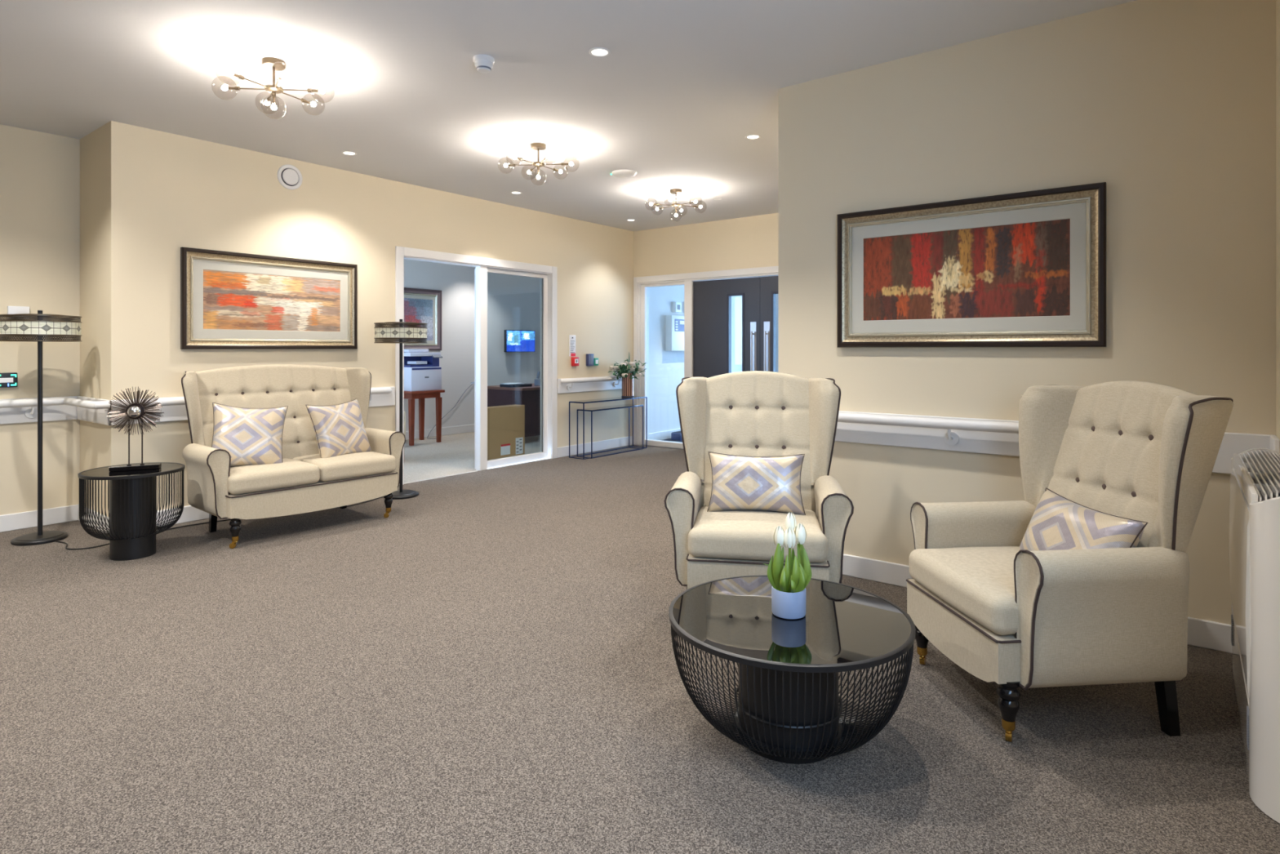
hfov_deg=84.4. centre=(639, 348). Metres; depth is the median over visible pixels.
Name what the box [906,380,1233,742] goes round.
armchair
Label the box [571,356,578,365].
fire alarm
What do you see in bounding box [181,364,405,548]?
sofa
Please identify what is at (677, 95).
ceiling
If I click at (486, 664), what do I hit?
floor
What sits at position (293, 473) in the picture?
seat cushion
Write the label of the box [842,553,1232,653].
baseboard
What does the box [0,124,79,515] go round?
wall
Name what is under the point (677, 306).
switch box
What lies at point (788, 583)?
tulips
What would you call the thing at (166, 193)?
wall
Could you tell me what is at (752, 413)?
armchair
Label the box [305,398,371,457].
cushion
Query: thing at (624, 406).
console table
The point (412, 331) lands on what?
floor lamp
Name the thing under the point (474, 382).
door
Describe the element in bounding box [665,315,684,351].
panel
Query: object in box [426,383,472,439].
cable
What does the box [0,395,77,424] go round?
trim
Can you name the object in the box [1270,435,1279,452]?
trim
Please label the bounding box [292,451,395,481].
seat cushion
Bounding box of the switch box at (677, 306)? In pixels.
[672,302,681,312]
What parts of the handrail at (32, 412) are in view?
rail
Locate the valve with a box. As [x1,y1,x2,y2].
[277,164,302,190]
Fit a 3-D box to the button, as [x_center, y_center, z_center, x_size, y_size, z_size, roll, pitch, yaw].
[-4.336,0.215,4.824,0.038,0.100,0.125,0,0,38]
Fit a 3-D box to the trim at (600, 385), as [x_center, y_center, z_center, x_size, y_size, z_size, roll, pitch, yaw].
[-0.549,0.430,8.609,0.020,0.170,1.290,0,0,38]
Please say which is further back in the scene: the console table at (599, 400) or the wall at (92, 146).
the console table at (599, 400)
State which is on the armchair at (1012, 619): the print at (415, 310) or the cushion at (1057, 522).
the cushion at (1057, 522)
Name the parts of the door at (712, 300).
pull handle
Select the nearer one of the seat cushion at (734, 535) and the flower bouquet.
the seat cushion at (734, 535)
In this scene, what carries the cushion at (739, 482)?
on the armchair at (752, 413)
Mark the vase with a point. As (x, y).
(628, 384)
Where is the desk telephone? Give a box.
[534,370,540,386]
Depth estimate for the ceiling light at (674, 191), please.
6.79 m
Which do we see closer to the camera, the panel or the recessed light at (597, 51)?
the recessed light at (597, 51)
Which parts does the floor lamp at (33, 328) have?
lamp shade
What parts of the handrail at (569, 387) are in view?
rail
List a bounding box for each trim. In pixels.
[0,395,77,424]
[77,395,111,425]
[107,386,395,425]
[395,245,557,484]
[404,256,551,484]
[557,375,622,393]
[637,272,777,448]
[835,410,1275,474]
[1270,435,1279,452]
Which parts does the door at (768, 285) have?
pull handle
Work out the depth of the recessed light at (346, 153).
5.51 m
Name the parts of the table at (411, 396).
leg, leg, leg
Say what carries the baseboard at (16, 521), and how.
attached to the wall at (40, 171)
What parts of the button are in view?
release plate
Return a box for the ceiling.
[0,0,1137,231]
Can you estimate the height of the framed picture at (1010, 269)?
0.735 m
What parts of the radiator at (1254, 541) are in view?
panel, rail, panel, panel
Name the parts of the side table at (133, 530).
glass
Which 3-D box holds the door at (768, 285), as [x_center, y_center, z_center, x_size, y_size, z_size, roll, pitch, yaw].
[1.756,0.208,7.844,0.938,2.067,0.107,0,0,38]
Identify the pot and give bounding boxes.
[771,586,805,618]
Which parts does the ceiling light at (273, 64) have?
bulb, bulb, arm, arm, arm, stem, stem, bulb, arm, bulb, arm, arm, bulb, bulb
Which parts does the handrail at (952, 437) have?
rail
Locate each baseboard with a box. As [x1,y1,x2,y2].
[0,435,632,532]
[405,424,474,439]
[648,428,680,439]
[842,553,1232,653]
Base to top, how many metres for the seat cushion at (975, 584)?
0.142 m
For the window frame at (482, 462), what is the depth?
7.30 m
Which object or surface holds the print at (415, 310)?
attached to the framed picture at (420, 305)
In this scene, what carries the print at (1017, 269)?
attached to the framed picture at (1010, 269)
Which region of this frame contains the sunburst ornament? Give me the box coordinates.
[107,386,164,471]
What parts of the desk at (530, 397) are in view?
panel, modesty panel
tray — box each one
[407,360,426,364]
[499,383,532,387]
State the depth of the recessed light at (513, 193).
6.93 m
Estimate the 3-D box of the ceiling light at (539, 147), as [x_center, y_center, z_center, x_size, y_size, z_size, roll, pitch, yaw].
[-0.762,-1.378,5.300,0.562,0.304,0.617,0,0,38]
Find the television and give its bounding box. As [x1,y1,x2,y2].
[504,329,534,351]
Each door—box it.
[471,268,475,468]
[693,276,759,377]
[760,275,777,372]
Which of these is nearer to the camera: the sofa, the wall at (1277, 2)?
the wall at (1277, 2)
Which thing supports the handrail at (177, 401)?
attached to the wall at (166, 193)
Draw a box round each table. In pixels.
[77,462,185,560]
[404,389,444,445]
[568,395,647,459]
[577,404,643,458]
[668,574,915,764]
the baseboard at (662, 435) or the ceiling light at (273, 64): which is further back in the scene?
the baseboard at (662, 435)
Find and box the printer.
[404,349,443,391]
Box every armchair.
[664,370,853,589]
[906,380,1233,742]
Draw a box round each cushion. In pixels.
[211,402,288,466]
[227,457,319,494]
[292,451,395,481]
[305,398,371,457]
[688,506,827,562]
[706,451,805,515]
[909,546,1019,635]
[1017,487,1147,551]
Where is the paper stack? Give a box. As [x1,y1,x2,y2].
[502,382,524,384]
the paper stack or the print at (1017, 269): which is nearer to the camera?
the print at (1017, 269)
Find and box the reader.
[586,353,593,365]
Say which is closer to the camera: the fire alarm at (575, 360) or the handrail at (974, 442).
the handrail at (974, 442)
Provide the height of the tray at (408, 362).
0.040 m
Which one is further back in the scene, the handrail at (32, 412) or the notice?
the notice
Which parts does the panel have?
control plate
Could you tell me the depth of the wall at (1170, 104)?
3.25 m
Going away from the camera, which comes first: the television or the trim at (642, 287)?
the trim at (642, 287)
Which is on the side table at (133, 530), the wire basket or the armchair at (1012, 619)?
the wire basket
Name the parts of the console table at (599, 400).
glass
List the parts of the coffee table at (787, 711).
glass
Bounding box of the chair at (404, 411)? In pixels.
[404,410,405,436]
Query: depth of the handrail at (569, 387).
8.37 m
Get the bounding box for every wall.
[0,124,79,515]
[80,124,105,515]
[105,120,742,516]
[404,258,540,431]
[633,213,777,277]
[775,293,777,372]
[777,0,1275,624]
[1275,0,1279,439]
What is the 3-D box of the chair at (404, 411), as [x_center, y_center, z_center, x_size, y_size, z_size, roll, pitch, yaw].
[-2.917,0.805,7.769,0.540,0.890,0.520,0,0,-38]
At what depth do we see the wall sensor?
4.87 m
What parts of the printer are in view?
scanner lid, control panel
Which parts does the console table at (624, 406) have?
glass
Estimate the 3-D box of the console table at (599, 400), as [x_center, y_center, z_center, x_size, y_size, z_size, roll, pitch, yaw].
[-0.363,0.927,8.506,0.230,0.646,1.185,0,0,38]
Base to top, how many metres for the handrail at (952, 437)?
0.137 m
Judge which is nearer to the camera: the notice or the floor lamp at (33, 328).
the floor lamp at (33, 328)
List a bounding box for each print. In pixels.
[203,269,340,331]
[404,297,432,340]
[863,218,1070,320]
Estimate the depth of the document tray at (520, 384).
9.49 m
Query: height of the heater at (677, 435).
0.104 m
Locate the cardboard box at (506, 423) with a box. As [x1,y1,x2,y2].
[487,404,524,460]
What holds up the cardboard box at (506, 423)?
on the floor
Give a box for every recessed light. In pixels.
[341,151,356,155]
[511,191,522,194]
[588,47,610,57]
[745,134,760,139]
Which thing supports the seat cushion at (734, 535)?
on the armchair at (752, 413)
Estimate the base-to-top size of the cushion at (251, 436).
0.467 m
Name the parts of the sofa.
armrest, leg, leg, backrest, seat frame, armrest, leg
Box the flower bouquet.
[608,351,647,379]
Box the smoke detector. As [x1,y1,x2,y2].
[472,54,494,73]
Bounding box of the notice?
[568,334,575,356]
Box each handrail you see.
[0,397,110,417]
[124,386,391,417]
[560,376,622,390]
[837,412,1018,444]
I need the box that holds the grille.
[1239,449,1279,501]
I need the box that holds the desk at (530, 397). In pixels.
[487,383,540,436]
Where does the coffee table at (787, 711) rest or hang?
on the floor
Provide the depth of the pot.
2.23 m
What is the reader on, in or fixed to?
attached to the wall at (166, 193)
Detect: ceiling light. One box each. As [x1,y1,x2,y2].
[211,57,334,119]
[497,142,579,183]
[645,188,706,222]
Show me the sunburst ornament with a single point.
(136, 410)
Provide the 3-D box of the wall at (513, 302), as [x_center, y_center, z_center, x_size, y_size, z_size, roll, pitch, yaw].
[-3.270,-0.140,9.733,0.120,2.780,5.600,0,0,38]
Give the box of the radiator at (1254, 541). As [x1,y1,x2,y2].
[1228,448,1279,822]
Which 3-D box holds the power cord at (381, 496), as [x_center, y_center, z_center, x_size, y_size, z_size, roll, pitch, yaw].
[-2.424,1.245,5.638,0.773,0.008,0.245,0,0,-34]
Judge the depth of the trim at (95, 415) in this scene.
4.91 m
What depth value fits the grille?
2.27 m
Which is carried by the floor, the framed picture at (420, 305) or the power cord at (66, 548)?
the power cord at (66, 548)
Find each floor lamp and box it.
[0,310,81,545]
[373,319,427,499]
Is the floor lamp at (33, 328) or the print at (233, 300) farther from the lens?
the print at (233, 300)
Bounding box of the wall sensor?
[7,306,29,318]
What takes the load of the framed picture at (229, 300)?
attached to the wall at (166, 193)
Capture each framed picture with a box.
[180,247,357,349]
[404,287,441,350]
[837,182,1106,346]
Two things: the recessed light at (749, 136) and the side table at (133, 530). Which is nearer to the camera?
the side table at (133, 530)
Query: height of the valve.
0.200 m
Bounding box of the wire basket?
[79,469,183,540]
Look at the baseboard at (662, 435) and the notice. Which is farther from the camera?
the baseboard at (662, 435)
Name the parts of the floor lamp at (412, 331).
lamp shade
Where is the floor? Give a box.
[0,431,1279,853]
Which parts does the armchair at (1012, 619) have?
leg, armrest, leg, seat frame, armrest, backrest, leg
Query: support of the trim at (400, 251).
attached to the wall at (166, 193)
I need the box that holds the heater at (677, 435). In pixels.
[671,431,682,440]
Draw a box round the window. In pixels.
[542,278,542,452]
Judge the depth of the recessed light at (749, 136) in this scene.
5.09 m
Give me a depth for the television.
11.21 m
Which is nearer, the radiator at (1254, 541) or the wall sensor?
the radiator at (1254, 541)
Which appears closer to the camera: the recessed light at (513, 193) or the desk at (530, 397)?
the recessed light at (513, 193)
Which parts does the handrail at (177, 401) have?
rail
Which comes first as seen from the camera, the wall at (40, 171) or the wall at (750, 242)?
the wall at (40, 171)
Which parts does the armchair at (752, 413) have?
armrest, backrest, seat frame, armrest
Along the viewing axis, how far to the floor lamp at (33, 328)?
4.56 m
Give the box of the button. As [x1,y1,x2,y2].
[0,372,17,387]
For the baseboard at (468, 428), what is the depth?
10.24 m
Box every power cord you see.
[54,519,231,549]
[331,496,382,508]
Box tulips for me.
[764,511,811,618]
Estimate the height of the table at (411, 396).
0.700 m
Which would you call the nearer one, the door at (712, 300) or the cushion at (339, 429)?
the cushion at (339, 429)
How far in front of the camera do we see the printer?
9.27 m
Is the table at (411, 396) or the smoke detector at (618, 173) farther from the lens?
the table at (411, 396)
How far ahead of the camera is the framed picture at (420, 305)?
9.95 m
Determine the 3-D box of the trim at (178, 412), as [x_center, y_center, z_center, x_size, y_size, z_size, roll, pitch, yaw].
[-2.895,0.430,5.575,0.020,0.170,2.160,0,0,38]
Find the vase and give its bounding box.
[621,373,634,397]
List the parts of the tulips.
stem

